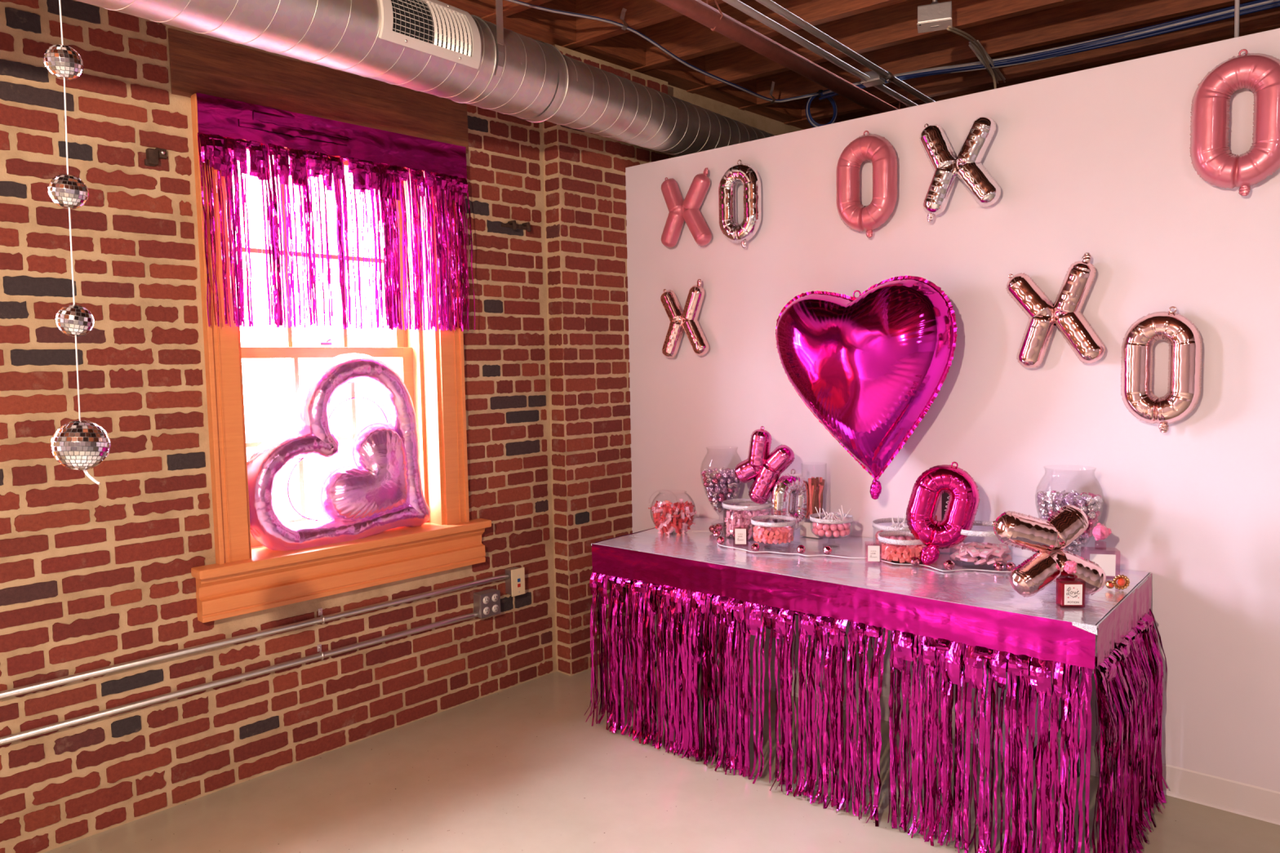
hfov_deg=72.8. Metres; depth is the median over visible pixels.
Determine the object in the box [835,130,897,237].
balloon
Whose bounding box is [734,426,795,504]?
balloon
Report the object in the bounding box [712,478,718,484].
chocolate
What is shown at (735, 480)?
chocolate
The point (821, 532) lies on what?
lollipop
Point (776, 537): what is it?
cube
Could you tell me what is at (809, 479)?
stick
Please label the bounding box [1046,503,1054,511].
chocolate
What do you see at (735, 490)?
chocolate
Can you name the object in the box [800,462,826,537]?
jar
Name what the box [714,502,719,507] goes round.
chocolate
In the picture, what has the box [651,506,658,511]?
candy
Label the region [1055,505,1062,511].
chocolate
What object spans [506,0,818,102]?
cable bundle
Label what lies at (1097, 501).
chocolate
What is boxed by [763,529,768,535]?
cube
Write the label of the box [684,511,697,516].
candy
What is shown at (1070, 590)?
bottle
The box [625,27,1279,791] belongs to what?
wall
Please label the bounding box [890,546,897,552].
cube
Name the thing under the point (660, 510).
candy
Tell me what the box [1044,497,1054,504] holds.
chocolate
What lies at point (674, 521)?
candy
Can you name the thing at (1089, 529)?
chocolate
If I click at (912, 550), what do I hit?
cube
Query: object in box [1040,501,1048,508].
chocolate
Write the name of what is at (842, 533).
lollipop
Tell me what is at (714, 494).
chocolate
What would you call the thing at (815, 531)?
lollipop
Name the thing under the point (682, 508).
candy
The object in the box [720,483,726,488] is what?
chocolate
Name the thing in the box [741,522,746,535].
candy
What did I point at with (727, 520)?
candy
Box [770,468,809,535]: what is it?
balloon
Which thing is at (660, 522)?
candy
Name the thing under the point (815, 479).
stick
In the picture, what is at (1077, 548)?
chocolate
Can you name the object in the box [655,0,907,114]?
pipe
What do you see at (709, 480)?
chocolate
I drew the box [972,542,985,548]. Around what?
packet
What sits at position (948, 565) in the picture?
string
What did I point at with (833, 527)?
lollipop
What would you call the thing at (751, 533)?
candy
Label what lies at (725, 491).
chocolate
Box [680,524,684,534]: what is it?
candy
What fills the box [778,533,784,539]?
cube
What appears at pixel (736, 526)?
candy
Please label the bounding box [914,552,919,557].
cube
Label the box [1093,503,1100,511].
chocolate
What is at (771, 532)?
cube
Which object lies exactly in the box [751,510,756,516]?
candy
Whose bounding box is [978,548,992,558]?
packet
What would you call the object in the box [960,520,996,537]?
tub
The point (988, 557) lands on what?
packet
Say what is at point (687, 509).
candy
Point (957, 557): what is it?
packet
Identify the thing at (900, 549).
cube
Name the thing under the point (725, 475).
chocolate
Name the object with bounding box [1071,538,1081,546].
chocolate
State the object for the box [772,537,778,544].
cube
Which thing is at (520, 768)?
floor
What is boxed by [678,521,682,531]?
candy
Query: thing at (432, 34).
register
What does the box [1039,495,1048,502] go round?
chocolate
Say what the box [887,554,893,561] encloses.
cube
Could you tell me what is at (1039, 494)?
chocolate
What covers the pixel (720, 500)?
chocolate
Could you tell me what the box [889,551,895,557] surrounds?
cube
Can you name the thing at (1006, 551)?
packet
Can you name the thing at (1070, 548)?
chocolate
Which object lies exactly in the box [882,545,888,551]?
cube
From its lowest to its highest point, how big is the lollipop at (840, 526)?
0.061 m
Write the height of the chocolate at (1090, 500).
0.028 m
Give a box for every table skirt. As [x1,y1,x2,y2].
[583,543,1095,852]
[589,517,702,716]
[1091,573,1168,852]
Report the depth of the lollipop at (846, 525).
3.33 m
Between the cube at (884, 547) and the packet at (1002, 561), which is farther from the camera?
the cube at (884, 547)
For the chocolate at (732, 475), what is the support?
in the vase
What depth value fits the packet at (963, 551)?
3.01 m
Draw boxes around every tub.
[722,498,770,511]
[751,515,795,527]
[809,512,853,524]
[872,517,910,531]
[878,530,923,545]
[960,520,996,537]
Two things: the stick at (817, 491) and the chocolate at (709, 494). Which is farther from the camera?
the chocolate at (709, 494)
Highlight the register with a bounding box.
[378,0,481,69]
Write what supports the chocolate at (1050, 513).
in the vase
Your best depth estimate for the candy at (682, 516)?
3.63 m
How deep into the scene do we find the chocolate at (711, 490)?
3.82 m
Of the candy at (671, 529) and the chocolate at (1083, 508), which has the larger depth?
the candy at (671, 529)
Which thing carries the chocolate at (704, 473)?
in the vase
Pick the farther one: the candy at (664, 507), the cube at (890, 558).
the candy at (664, 507)
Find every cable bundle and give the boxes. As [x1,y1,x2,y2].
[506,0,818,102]
[818,0,1279,100]
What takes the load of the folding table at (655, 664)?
on the floor
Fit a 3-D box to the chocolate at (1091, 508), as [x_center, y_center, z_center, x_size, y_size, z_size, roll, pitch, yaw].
[1.482,0.269,2.853,0.026,0.026,0.026,2,5,33]
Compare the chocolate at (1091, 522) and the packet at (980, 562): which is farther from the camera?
the packet at (980, 562)
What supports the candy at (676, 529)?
in the candy bowl
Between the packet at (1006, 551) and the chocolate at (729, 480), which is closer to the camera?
the packet at (1006, 551)
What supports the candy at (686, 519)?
in the candy bowl
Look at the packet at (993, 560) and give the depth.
2.96 m
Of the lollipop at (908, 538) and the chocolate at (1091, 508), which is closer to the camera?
the chocolate at (1091, 508)
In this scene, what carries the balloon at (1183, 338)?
attached to the wall at (1096, 161)
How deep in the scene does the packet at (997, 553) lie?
2.97 m
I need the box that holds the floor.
[44,655,1279,852]
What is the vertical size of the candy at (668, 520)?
0.047 m
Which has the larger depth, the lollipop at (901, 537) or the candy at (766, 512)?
the candy at (766, 512)
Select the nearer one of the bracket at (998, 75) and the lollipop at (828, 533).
the lollipop at (828, 533)
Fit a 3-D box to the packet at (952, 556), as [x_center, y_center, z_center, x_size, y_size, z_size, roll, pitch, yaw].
[1.127,0.459,3.086,0.044,0.031,0.028,-2,4,-16]
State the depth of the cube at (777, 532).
3.29 m
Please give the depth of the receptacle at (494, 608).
3.82 m
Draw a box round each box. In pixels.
[473,588,500,618]
[505,567,524,596]
[860,71,885,87]
[916,0,952,33]
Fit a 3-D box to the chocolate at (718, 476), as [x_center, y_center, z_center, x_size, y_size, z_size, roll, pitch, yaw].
[0.344,0.215,3.785,0.027,0.027,0.026,-2,4,-18]
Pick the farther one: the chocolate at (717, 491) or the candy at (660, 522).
the chocolate at (717, 491)
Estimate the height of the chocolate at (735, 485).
0.027 m
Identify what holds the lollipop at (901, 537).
in the tub at (875, 522)
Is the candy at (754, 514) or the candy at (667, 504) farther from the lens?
the candy at (667, 504)
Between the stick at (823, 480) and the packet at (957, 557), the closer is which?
the packet at (957, 557)
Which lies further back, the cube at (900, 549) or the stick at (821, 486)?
the stick at (821, 486)
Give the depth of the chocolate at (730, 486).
3.79 m
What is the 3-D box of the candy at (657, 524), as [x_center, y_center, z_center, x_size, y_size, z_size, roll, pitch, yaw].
[0.079,0.413,3.688,0.014,0.054,0.048,-4,5,-38]
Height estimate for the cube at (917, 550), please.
0.026 m
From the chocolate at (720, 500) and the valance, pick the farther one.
the chocolate at (720, 500)
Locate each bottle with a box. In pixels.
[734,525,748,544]
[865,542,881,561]
[1055,560,1085,607]
[1089,522,1115,576]
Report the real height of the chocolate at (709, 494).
0.028 m
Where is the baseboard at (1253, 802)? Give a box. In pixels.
[655,639,1279,825]
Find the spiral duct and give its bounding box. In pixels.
[75,0,774,156]
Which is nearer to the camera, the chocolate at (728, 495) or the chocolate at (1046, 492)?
the chocolate at (1046, 492)
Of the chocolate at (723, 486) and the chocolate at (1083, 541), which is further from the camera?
the chocolate at (723, 486)
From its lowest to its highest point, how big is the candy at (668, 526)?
0.056 m
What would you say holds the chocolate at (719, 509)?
in the vase
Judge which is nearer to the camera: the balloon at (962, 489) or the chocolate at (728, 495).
the balloon at (962, 489)
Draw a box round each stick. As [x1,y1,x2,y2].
[808,478,812,514]
[812,483,817,514]
[813,478,817,518]
[815,476,819,494]
[817,485,823,499]
[817,490,818,512]
[818,477,822,518]
[819,482,822,518]
[820,479,825,502]
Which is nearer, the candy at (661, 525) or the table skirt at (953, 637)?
the table skirt at (953, 637)
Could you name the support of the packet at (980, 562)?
in the tub at (971, 533)
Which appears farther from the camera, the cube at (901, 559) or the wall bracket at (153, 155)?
the cube at (901, 559)
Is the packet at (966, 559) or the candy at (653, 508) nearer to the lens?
the packet at (966, 559)
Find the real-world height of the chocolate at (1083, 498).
0.027 m
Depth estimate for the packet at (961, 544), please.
3.09 m
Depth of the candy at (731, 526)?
3.56 m
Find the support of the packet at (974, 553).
in the tub at (971, 533)
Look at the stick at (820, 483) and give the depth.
3.58 m
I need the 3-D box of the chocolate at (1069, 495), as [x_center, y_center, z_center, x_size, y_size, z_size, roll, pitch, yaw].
[1.463,0.241,2.952,0.028,0.027,0.027,3,6,30]
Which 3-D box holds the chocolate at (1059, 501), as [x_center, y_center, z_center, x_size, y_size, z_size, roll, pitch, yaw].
[1.383,0.248,2.873,0.027,0.027,0.026,-2,4,-11]
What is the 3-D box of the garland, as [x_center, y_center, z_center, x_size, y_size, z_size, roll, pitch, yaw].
[-1.044,-0.692,1.566,0.093,1.602,0.129,-1,4,-4]
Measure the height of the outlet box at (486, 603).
0.105 m
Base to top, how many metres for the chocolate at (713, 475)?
0.028 m
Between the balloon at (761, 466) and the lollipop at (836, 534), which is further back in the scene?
the balloon at (761, 466)
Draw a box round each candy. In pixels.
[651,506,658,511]
[653,508,662,513]
[654,521,660,529]
[656,512,660,522]
[657,516,666,524]
[657,520,665,529]
[660,514,666,520]
[662,504,666,515]
[662,515,672,526]
[662,525,667,534]
[666,503,669,513]
[666,519,670,531]
[666,526,675,535]
[668,504,672,515]
[668,520,679,530]
[672,504,678,513]
[672,514,676,527]
[675,523,680,535]
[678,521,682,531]
[680,504,684,514]
[680,509,684,521]
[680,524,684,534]
[682,513,690,523]
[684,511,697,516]
[685,506,690,514]
[686,520,690,529]
[688,502,693,512]
[724,518,731,523]
[724,520,729,529]
[727,509,731,518]
[728,520,733,534]
[729,524,741,533]
[731,515,735,528]
[737,518,742,528]
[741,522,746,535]
[742,514,751,519]
[744,520,751,527]
[746,530,753,541]
[747,524,755,533]
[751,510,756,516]
[761,511,770,515]
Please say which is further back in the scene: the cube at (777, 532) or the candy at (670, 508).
the candy at (670, 508)
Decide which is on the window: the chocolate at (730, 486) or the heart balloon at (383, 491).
the heart balloon at (383, 491)
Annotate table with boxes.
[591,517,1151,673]
[643,573,1143,852]
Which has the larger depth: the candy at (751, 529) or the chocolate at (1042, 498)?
the candy at (751, 529)
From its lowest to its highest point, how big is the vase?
0.346 m
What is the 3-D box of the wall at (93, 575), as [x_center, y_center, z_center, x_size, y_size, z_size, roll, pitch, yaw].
[-1.247,-0.228,3.378,0.446,2.945,10.800,3,6,43]
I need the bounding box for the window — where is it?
[191,93,491,622]
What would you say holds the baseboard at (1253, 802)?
attached to the wall at (1096, 161)
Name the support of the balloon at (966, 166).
attached to the wall at (1096, 161)
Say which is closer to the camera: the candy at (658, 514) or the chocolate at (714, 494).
the candy at (658, 514)
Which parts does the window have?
sash, sash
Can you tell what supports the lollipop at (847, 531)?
in the tub at (850, 517)
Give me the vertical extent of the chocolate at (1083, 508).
0.027 m
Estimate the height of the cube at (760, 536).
0.021 m
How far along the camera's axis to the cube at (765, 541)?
3.31 m
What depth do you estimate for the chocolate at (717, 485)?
3.79 m
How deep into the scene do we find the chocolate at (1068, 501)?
2.84 m
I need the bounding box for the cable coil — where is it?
[805,89,837,127]
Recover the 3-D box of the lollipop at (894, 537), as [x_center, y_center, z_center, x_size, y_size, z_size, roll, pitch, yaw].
[0.961,0.407,3.287,0.026,0.061,0.072,0,4,20]
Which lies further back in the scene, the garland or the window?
the window
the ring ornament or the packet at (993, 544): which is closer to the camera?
the ring ornament
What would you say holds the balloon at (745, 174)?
attached to the wall at (1096, 161)
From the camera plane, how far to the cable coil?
4.59 m
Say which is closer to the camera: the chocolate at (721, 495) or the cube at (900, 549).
the cube at (900, 549)
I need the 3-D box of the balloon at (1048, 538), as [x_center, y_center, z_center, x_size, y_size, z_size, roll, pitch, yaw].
[1.205,0.370,2.565,0.347,0.272,0.114,-2,4,-9]
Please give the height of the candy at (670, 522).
0.044 m
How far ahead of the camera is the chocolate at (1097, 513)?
2.87 m
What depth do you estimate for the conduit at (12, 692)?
3.03 m
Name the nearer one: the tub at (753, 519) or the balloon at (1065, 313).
the balloon at (1065, 313)
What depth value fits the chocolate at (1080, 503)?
2.84 m
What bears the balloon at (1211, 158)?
attached to the wall at (1096, 161)
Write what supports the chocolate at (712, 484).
in the vase
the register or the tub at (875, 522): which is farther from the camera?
the tub at (875, 522)
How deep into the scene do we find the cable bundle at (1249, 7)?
3.89 m
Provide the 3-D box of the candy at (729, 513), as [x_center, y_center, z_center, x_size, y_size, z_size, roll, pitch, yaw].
[0.368,0.364,3.582,0.015,0.055,0.027,1,5,26]
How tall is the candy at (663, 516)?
0.034 m
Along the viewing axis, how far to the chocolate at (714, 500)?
3.83 m
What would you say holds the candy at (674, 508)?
in the candy bowl
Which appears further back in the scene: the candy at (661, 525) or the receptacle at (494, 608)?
the receptacle at (494, 608)
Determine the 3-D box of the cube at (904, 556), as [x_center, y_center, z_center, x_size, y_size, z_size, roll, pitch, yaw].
[0.938,0.457,3.069,0.024,0.026,0.019,-2,4,-9]
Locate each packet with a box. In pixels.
[950,550,959,560]
[951,546,964,549]
[954,542,964,551]
[954,554,963,562]
[959,546,967,556]
[960,557,974,562]
[965,555,977,561]
[966,546,979,557]
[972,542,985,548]
[973,559,986,564]
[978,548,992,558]
[980,555,989,564]
[984,544,997,549]
[986,558,995,564]
[991,543,999,549]
[991,547,1004,557]
[995,558,1007,564]
[997,553,1012,560]
[999,543,1008,551]
[1004,549,1011,554]
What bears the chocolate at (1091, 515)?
in the vase
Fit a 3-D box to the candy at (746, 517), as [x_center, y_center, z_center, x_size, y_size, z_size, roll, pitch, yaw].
[0.438,0.369,3.523,0.054,0.032,0.014,-4,5,-39]
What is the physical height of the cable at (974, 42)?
0.654 m
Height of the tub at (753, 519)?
0.113 m
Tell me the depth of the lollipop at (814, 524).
3.37 m
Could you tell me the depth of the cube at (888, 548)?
3.09 m
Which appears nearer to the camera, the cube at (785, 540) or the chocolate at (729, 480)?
the cube at (785, 540)
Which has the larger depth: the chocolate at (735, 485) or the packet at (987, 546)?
the chocolate at (735, 485)
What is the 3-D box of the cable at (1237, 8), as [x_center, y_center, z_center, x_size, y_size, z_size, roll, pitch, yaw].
[1.927,-1.306,2.808,0.024,0.860,0.013,2,5,40]
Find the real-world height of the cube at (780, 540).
0.026 m
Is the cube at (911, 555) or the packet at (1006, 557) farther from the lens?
the cube at (911, 555)
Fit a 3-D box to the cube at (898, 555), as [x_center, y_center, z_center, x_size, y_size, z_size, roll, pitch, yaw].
[0.917,0.456,3.077,0.020,0.022,0.019,1,5,30]
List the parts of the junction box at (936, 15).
plate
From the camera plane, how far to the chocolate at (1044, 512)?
2.92 m
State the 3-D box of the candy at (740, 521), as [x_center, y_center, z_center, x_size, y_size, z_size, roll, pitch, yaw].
[0.406,0.391,3.534,0.019,0.056,0.013,-4,5,-39]
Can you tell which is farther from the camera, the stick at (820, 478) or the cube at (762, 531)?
the stick at (820, 478)
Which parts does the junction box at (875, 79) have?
plate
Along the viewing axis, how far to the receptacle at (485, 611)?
3.78 m
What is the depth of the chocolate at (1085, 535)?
2.88 m
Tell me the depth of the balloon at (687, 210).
3.92 m
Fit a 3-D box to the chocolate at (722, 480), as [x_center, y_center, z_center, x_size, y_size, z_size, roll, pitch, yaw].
[0.359,0.235,3.790,0.026,0.026,0.026,-4,5,-35]
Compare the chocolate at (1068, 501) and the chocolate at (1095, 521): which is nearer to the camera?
the chocolate at (1068, 501)
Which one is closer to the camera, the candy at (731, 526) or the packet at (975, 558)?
the packet at (975, 558)
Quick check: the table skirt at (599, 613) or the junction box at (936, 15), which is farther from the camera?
the table skirt at (599, 613)
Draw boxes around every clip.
[619,7,627,30]
[769,80,775,103]
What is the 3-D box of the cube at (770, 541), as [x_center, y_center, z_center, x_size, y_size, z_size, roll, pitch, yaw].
[0.495,0.436,3.306,0.016,0.021,0.020,-2,4,-17]
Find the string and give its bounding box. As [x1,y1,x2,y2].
[702,523,1016,572]
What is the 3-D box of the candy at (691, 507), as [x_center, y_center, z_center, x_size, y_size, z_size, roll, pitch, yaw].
[0.215,0.351,3.684,0.021,0.056,0.015,-2,4,-17]
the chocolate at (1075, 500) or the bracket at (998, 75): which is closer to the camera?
the chocolate at (1075, 500)
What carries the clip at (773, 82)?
attached to the cable bundle at (578, 15)
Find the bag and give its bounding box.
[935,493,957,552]
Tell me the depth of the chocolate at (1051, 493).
2.96 m
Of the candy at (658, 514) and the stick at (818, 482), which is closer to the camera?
the stick at (818, 482)
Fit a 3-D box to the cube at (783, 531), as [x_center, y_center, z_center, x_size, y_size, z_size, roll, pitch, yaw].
[0.542,0.403,3.306,0.020,0.023,0.020,-3,4,-20]
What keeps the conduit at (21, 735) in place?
attached to the wall at (93, 575)
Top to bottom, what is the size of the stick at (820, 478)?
0.173 m
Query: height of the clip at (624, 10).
0.084 m
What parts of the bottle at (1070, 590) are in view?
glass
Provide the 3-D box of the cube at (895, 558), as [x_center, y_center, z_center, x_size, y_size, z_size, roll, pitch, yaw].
[0.908,0.471,3.083,0.019,0.019,0.021,1,5,28]
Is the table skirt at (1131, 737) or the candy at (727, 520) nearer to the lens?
the table skirt at (1131, 737)
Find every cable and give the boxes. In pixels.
[946,26,996,88]
[1234,0,1239,37]
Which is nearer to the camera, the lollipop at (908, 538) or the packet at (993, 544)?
the packet at (993, 544)
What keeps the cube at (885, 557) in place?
in the tub at (881, 535)
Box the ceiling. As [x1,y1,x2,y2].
[481,0,1279,124]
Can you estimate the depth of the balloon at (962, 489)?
3.02 m
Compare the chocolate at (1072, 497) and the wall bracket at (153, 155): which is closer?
the wall bracket at (153, 155)
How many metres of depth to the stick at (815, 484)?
3.54 m
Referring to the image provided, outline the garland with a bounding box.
[43,0,111,484]
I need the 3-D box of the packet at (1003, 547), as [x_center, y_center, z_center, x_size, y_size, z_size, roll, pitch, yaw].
[1.276,0.427,3.040,0.028,0.025,0.041,0,4,13]
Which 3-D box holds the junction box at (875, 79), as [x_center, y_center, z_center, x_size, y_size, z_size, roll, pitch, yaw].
[1.157,-1.726,4.308,0.097,0.053,0.087,2,5,35]
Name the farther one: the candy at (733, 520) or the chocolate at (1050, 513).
the candy at (733, 520)
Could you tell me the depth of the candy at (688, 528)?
3.68 m
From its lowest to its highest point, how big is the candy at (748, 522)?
0.035 m
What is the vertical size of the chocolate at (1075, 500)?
0.026 m
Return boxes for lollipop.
[812,512,831,528]
[813,528,819,535]
[816,507,822,529]
[817,519,831,536]
[822,508,831,529]
[822,513,831,530]
[825,529,831,537]
[830,512,837,531]
[831,513,844,530]
[831,519,839,537]
[839,509,848,529]
[839,529,846,537]
[844,528,849,535]
[875,524,893,538]
[889,524,897,539]
[897,524,905,540]
[905,525,912,540]
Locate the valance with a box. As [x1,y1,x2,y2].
[196,92,475,331]
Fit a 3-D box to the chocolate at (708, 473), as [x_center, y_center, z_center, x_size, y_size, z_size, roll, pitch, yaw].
[0.300,0.212,3.819,0.026,0.027,0.028,2,5,32]
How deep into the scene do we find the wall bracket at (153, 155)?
2.80 m
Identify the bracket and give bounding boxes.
[144,147,166,166]
[501,220,531,231]
[968,40,1005,84]
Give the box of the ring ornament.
[1105,574,1129,590]
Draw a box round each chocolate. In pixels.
[701,471,706,476]
[705,471,710,477]
[706,477,712,483]
[707,481,714,487]
[707,491,712,497]
[708,487,714,493]
[710,472,715,479]
[711,491,718,497]
[711,497,718,502]
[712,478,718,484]
[714,482,719,488]
[714,488,720,493]
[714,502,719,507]
[715,472,721,479]
[716,506,722,512]
[717,497,724,502]
[718,493,724,498]
[720,477,725,483]
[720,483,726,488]
[721,487,728,493]
[722,472,728,478]
[724,493,731,498]
[727,477,733,484]
[727,483,733,488]
[727,488,733,493]
[729,472,735,478]
[731,491,737,497]
[732,476,737,482]
[733,482,738,488]
[733,487,738,492]
[1036,493,1044,500]
[1037,500,1041,507]
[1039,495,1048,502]
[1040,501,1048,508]
[1040,508,1048,515]
[1044,490,1050,495]
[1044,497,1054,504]
[1046,492,1054,496]
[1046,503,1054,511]
[1047,511,1056,517]
[1054,497,1063,505]
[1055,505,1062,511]
[1064,497,1074,505]
[1065,544,1074,552]
[1066,493,1075,497]
[1069,496,1077,504]
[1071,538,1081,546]
[1073,497,1081,504]
[1073,544,1082,551]
[1075,499,1084,506]
[1078,506,1086,512]
[1079,537,1087,545]
[1080,496,1087,504]
[1080,532,1089,538]
[1085,497,1094,505]
[1086,504,1095,512]
[1086,511,1095,519]
[1086,526,1093,533]
[1087,518,1093,526]
[1092,517,1098,524]
[1093,496,1101,504]
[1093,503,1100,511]
[1093,511,1099,517]
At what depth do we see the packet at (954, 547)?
3.05 m
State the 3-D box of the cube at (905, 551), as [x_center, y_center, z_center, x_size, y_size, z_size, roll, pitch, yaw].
[0.940,0.441,3.068,0.022,0.026,0.024,3,6,43]
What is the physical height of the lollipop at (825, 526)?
0.061 m
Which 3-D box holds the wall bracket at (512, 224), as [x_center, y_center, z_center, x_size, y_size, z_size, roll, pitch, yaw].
[-0.544,-0.895,3.874,0.050,0.042,0.150,3,6,43]
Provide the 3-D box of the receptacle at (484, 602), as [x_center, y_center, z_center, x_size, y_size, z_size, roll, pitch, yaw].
[-0.669,0.756,3.782,0.004,0.034,0.034,3,6,43]
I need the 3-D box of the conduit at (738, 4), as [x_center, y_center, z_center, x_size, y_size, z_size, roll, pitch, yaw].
[-0.484,-1.546,2.299,0.030,0.030,10.600,2,5,39]
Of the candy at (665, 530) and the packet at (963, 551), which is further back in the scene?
the candy at (665, 530)
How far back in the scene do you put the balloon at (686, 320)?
3.98 m
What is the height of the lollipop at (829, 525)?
0.081 m
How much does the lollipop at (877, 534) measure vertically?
0.061 m
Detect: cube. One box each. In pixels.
[757,533,763,538]
[759,528,764,535]
[761,537,767,543]
[762,533,768,539]
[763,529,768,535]
[767,538,773,543]
[768,529,774,536]
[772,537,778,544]
[773,529,781,535]
[773,534,779,539]
[777,538,783,544]
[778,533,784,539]
[779,529,786,534]
[782,537,787,543]
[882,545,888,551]
[882,554,888,560]
[885,546,891,551]
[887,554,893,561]
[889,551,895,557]
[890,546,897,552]
[893,556,898,561]
[895,551,902,558]
[896,546,902,554]
[898,556,905,563]
[902,547,909,554]
[902,553,909,559]
[904,557,911,563]
[907,552,914,558]
[908,547,915,553]
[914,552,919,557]
[915,546,920,553]
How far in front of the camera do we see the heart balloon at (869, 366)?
3.18 m
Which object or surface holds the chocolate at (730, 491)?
in the vase
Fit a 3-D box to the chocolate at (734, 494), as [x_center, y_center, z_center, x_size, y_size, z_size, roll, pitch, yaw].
[0.417,0.301,3.836,0.026,0.027,0.027,1,4,24]
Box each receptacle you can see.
[483,595,489,604]
[483,607,489,614]
[492,594,498,601]
[492,604,498,612]
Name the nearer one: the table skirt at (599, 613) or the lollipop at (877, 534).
the lollipop at (877, 534)
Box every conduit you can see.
[0,573,509,699]
[0,612,478,746]
[722,0,918,106]
[755,0,934,103]
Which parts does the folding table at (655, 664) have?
leg, leg, leg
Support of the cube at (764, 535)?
in the tub at (753, 519)
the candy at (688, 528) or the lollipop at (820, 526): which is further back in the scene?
the candy at (688, 528)
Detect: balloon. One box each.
[246,353,430,551]
[660,279,709,358]
[661,167,711,247]
[718,159,761,248]
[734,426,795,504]
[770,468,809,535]
[775,275,957,499]
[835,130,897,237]
[906,462,980,564]
[919,115,1000,222]
[991,504,1106,597]
[1005,252,1105,368]
[1120,306,1202,432]
[1189,48,1279,195]
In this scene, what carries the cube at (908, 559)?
in the tub at (881, 535)
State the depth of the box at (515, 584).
3.91 m
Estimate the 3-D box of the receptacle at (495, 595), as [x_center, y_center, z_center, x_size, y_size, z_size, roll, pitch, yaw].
[-0.636,0.753,3.817,0.004,0.034,0.034,3,6,43]
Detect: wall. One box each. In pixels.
[0,0,803,852]
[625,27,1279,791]
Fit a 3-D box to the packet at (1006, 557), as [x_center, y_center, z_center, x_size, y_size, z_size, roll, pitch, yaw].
[1.271,0.457,3.023,0.044,0.025,0.028,0,4,13]
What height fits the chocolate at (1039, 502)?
0.026 m

